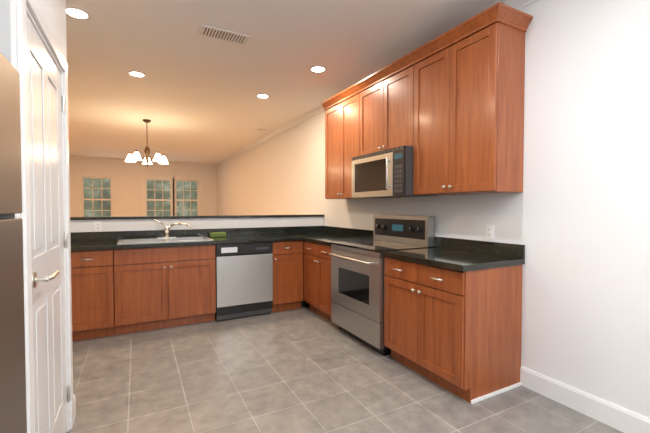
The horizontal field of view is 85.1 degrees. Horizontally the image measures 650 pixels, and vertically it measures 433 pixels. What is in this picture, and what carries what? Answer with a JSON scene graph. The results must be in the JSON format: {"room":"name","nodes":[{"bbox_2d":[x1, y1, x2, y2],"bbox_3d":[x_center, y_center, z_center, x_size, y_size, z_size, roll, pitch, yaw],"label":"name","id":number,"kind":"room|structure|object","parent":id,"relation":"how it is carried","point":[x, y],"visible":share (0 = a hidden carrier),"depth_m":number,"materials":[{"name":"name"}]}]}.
{"room":"kitchen","nodes":[
{"label":"kitchen","id":0,"kind":"room"},
{"bbox_2d":[0,0,66,217],"bbox_3d":[-0.984,-0.112,0.080,0.940,2.780,4.170,-1,2,-28],"label":"wall","id":1,"kind":"structure","parent":0,"point":[53,12],"depth_m":1.22,"materials":[{"name":"white paint"}]},
{"bbox_2d":[16,0,73,432],"bbox_3d":[-1.328,0.186,1.632,0.130,2.108,0.936,-1,2,-28],"label":"door frame","id":2,"kind":"structure","parent":1,"relation":"attached to","point":[23,12],"depth_m":1.29,"materials":[{"name":"white wood"}]},
{"bbox_2d":[27,15,69,432],"bbox_3d":[-1.276,0.221,1.667,0.106,2.013,0.782,-1,2,-28],"label":"pantry door","id":3,"kind":"structure","parent":1,"relation":"in","point":[48,246],"depth_m":1.62,"materials":[{"name":"white wood"}]},
{"bbox_2d":[73,394,75,420],"bbox_3d":[-1.520,1.161,2.139,0.014,0.135,0.085,-1,2,-28],"label":"baseboard","id":4,"kind":"structure","parent":1,"relation":"attached to","point":[74,401],"depth_m":2.14,"materials":[{"name":"white wood"}]},
{"bbox_2d":[69,158,216,216],"bbox_3d":[-5.968,-0.380,11.057,5.049,2.780,0.140,-1,2,-28],"label":"wall","id":5,"kind":"structure","parent":0,"point":[128,189],"depth_m":10.98,"materials":[{"name":"white paint"}]},
{"bbox_2d":[78,173,114,216],"bbox_3d":[-6.790,-0.508,10.557,0.950,1.500,0.115,-1,2,-28],"label":"window","id":6,"kind":"structure","parent":5,"relation":"in","point":[82,199],"depth_m":10.53,"materials":[{"name":"white wood"}]},
{"bbox_2d":[69,156,214,165],"bbox_3d":[-5.952,-1.729,10.921,4.980,0.074,0.055,-1,2,-28],"label":"crown molding","id":7,"kind":"structure","parent":5,"relation":"attached to","point":[73,157],"depth_m":10.81,"materials":[{"name":"white"}]},
{"bbox_2d":[142,176,172,215],"bbox_3d":[-5.320,-0.527,11.339,0.960,1.500,0.115,-1,2,-28],"label":"window","id":8,"kind":"structure","parent":5,"relation":"in","point":[145,189],"depth_m":11.29,"materials":[{"name":"white wood"}]},
{"bbox_2d":[173,177,200,215],"bbox_3d":[-4.570,-0.537,11.738,0.920,1.500,0.115,-1,2,-28],"label":"window","id":9,"kind":"structure","parent":5,"relation":"in","point":[198,190],"depth_m":11.74,"materials":[{"name":"white wood"}]},
{"bbox_2d":[70,217,323,231],"bbox_3d":[-1.416,0.593,4.583,3.108,1.150,0.115,-1,2,-28],"label":"wall","id":10,"kind":"structure","parent":0,"point":[133,224],"depth_m":4.40,"materials":[{"name":"white paint"}]},
{"bbox_2d":[94,221,101,231],"bbox_3d":[-2.511,0.109,3.918,0.072,0.116,0.010,-1,2,-28],"label":"outlet","id":11,"kind":"object","parent":10,"relation":"attached to","point":[97,226],"visible":1,"depth_m":3.92,"materials":[{"name":"white plastic"}]},
{"bbox_2d":[70,227,321,242],"bbox_3d":[-1.396,0.204,4.503,3.088,0.100,0.021,-1,2,-28],"label":"backsplash","id":12,"kind":"structure","parent":10,"relation":"attached to","point":[76,237],"depth_m":4.31,"materials":[{"name":"black stone"}]},
{"bbox_2d":[70,214,323,219],"bbox_3d":[-1.425,0.003,4.564,3.127,0.030,0.165,-1,2,-28],"label":"trim","id":13,"kind":"structure","parent":10,"relation":"on","point":[172,217],"depth_m":4.33,"materials":[{"name":"stone"}]},
{"bbox_2d":[66,0,508,163],"bbox_3d":[-2.625,-1.656,4.738,5.249,0.080,14.300,-1,2,-28],"label":"ceiling","id":14,"kind":"structure","parent":0,"point":[192,97],"depth_m":3.65,"materials":[{"name":"white paint"}]},
{"bbox_2d":[66,6,91,19],"bbox_3d":[-1.912,-1.564,2.729,0.200,0.006,0.200,-1,2,-28],"label":"recessed light","id":15,"kind":"object","parent":14,"relation":"in","point":[76,13],"visible":0.81,"depth_m":2.73,"materials":[{"name":"white"}]},
{"bbox_2d":[127,71,146,77],"bbox_3d":[-2.109,-1.594,3.971,0.200,0.006,0.200,-1,2,-28],"label":"recessed light","id":16,"kind":"object","parent":14,"relation":"in","point":[137,74],"visible":1,"depth_m":3.97,"materials":[{"name":"white"}]},
{"bbox_2d":[125,119,168,166],"bbox_3d":[-3.053,-1.249,6.077,0.678,0.800,0.650,-1,2,-28],"label":"chandelier","id":17,"kind":"object","parent":14,"relation":"hanging from","point":[158,157],"visible":1,"depth_m":6.01,"materials":[{"name":"white glass"}]},
{"bbox_2d":[197,25,250,45],"bbox_3d":[-0.874,-1.571,3.077,0.420,0.008,0.190,-1,2,-28],"label":"ceiling vent","id":18,"kind":"object","parent":14,"relation":"in","point":[221,34],"visible":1,"depth_m":3.07,"materials":[{"name":"white metal"}]},
{"bbox_2d":[255,94,269,98],"bbox_3d":[-0.836,-1.613,4.750,0.200,0.006,0.200,-1,2,-28],"label":"recessed light","id":19,"kind":"object","parent":14,"relation":"in","point":[263,96],"visible":1,"depth_m":4.75,"materials":[{"name":"white"}]},
{"bbox_2d":[309,66,326,72],"bbox_3d":[-0.074,-1.591,3.830,0.200,0.006,0.200,-1,2,-28],"label":"recessed light","id":20,"kind":"object","parent":14,"relation":"in","point":[318,69],"visible":1,"depth_m":3.83,"materials":[{"name":"white"}]},
{"bbox_2d":[66,297,622,432],"bbox_3d":[-2.625,1.193,4.807,5.249,0.060,14.300,-1,2,-28],"label":"floor","id":21,"kind":"structure","parent":0,"point":[304,368],"depth_m":2.48,"materials":[{"name":"tile"}]},
{"bbox_2d":[0,52,26,432],"bbox_3d":[-1.133,0.404,0.636,0.857,1.722,0.850,-1,2,-28],"label":"fridge","id":22,"kind":"object","parent":21,"relation":"on","point":[13,416],"visible":1,"depth_m":1.07,"materials":[{"name":"silver metal"}]},
{"bbox_2d":[215,242,272,321],"bbox_3d":[-1.052,0.739,4.342,0.651,0.870,0.602,-1,2,-28],"label":"dishwasher","id":23,"kind":"object","parent":21,"relation":"on","point":[244,280],"visible":0.96,"depth_m":4.07,"materials":[{"name":"silver metal"}]},
{"bbox_2d":[290,239,331,310],"bbox_3d":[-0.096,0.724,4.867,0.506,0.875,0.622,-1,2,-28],"label":"base cabinet","id":24,"kind":"object","parent":21,"relation":"on","point":[310,263],"depth_m":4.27,"materials":[{"name":"brown wood"}]},
{"bbox_2d":[71,235,301,250],"bbox_3d":[-1.523,0.284,4.091,2.476,0.040,0.633,-1,2,-28],"label":"countertop","id":25,"kind":"structure","parent":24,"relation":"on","point":[91,244],"depth_m":3.99,"materials":[{"name":"black stone"}]},
{"bbox_2d":[117,236,213,260],"bbox_3d":[-1.784,0.348,3.982,0.936,0.176,0.486,-1,2,-28],"label":"sink","id":26,"kind":"object","parent":25,"relation":"in","point":[132,239],"depth_m":4.07,"materials":[{"name":"silver metal"}]},
{"bbox_2d":[153,219,192,238],"bbox_3d":[-1.763,0.144,4.118,0.399,0.226,0.233,-1,2,-28],"label":"faucet","id":27,"kind":"object","parent":25,"relation":"on","point":[166,228],"depth_m":4.14,"materials":[{"name":"silver metal"}]},
{"bbox_2d":[302,231,379,246],"bbox_3d":[0.027,0.274,4.491,0.636,0.040,1.382,-1,2,-28],"label":"countertop","id":28,"kind":"structure","parent":24,"relation":"on","point":[311,236],"depth_m":4.35,"materials":[{"name":"black stone"}]},
{"bbox_2d":[382,247,524,270],"bbox_3d":[0.951,0.317,2.753,0.636,0.040,0.845,-1,2,-28],"label":"countertop","id":29,"kind":"structure","parent":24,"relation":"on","point":[435,256],"depth_m":2.54,"materials":[{"name":"black stone"}]},
{"bbox_2d":[329,214,434,355],"bbox_3d":[0.511,0.592,3.489,0.689,1.205,0.848,-1,2,-28],"label":"range","id":30,"kind":"object","parent":21,"relation":"on","point":[357,289],"visible":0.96,"depth_m":3.33,"materials":[{"name":"silver metal"}]},
{"bbox_2d":[217,0,649,418],"bbox_3d":[-0.343,-0.256,5.986,0.120,2.780,14.300,-1,2,-28],"label":"wall","id":31,"kind":"structure","parent":0,"point":[573,217],"depth_m":2.27,"materials":[{"name":"white paint"}]},
{"bbox_2d":[325,86,360,198],"bbox_3d":[0.335,-0.826,4.233,0.308,1.220,0.851,-1,2,-28],"label":"upper cabinet","id":32,"kind":"object","parent":31,"relation":"attached to","point":[341,110],"depth_m":4.18,"materials":[{"name":"brown wood"}]},
{"bbox_2d":[215,0,536,165],"bbox_3d":[-0.421,-1.607,5.910,0.055,0.074,14.099,-1,2,-28],"label":"crown molding","id":33,"kind":"structure","parent":31,"relation":"attached to","point":[518,4],"depth_m":6.04,"materials":[{"name":"white"}]},
{"bbox_2d":[357,58,404,155],"bbox_3d":[0.706,-1.023,3.531,0.308,0.792,0.849,-1,2,-28],"label":"upper cabinet","id":34,"kind":"object","parent":31,"relation":"attached to","point":[381,98],"depth_m":3.47,"materials":[{"name":"brown wood"}]},
{"bbox_2d":[352,145,432,197],"bbox_3d":[0.642,-0.409,3.512,0.450,0.430,0.841,-1,2,-28],"label":"microwave","id":35,"kind":"object","parent":34,"relation":"attached to","point":[387,173],"visible":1,"depth_m":3.31,"materials":[{"name":"silver metal"}]},
{"bbox_2d":[322,227,524,258],"bbox_3d":[0.697,0.219,3.883,0.022,0.100,3.082,-1,2,-28],"label":"backsplash","id":36,"kind":"structure","parent":31,"relation":"attached to","point":[516,251],"depth_m":2.94,"materials":[{"name":"black stone"}]},
{"bbox_2d":[405,6,528,195],"bbox_3d":[1.080,-0.791,2.832,0.308,1.220,0.868,-1,2,-28],"label":"upper cabinet","id":37,"kind":"object","parent":31,"relation":"attached to","point":[448,106],"depth_m":2.57,"materials":[{"name":"brown wood"}]},
{"bbox_2d":[485,224,493,239],"bbox_3d":[1.292,0.122,2.779,0.010,0.116,0.072,-1,2,-28],"label":"outlet","id":38,"kind":"object","parent":31,"relation":"attached to","point":[489,232],"visible":1,"depth_m":2.77,"materials":[{"name":"white plastic"}]},
{"bbox_2d":[520,366,649,432],"bbox_3d":[2.159,1.184,1.167,0.014,0.135,3.162,-1,2,-28],"label":"baseboard","id":39,"kind":"structure","parent":31,"relation":"attached to","point":[619,418],"depth_m":2.17,"materials":[{"name":"white wood"}]},
{"label":"outside","id":40,"kind":"structure","parent":0,"visible":0},
{"bbox_2d":[83,178,196,216],"bbox_3d":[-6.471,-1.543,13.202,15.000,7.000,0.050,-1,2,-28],"label":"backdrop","id":41,"kind":"structure","parent":40,"point":[106,204],"depth_m":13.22,"materials":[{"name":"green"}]}
]}

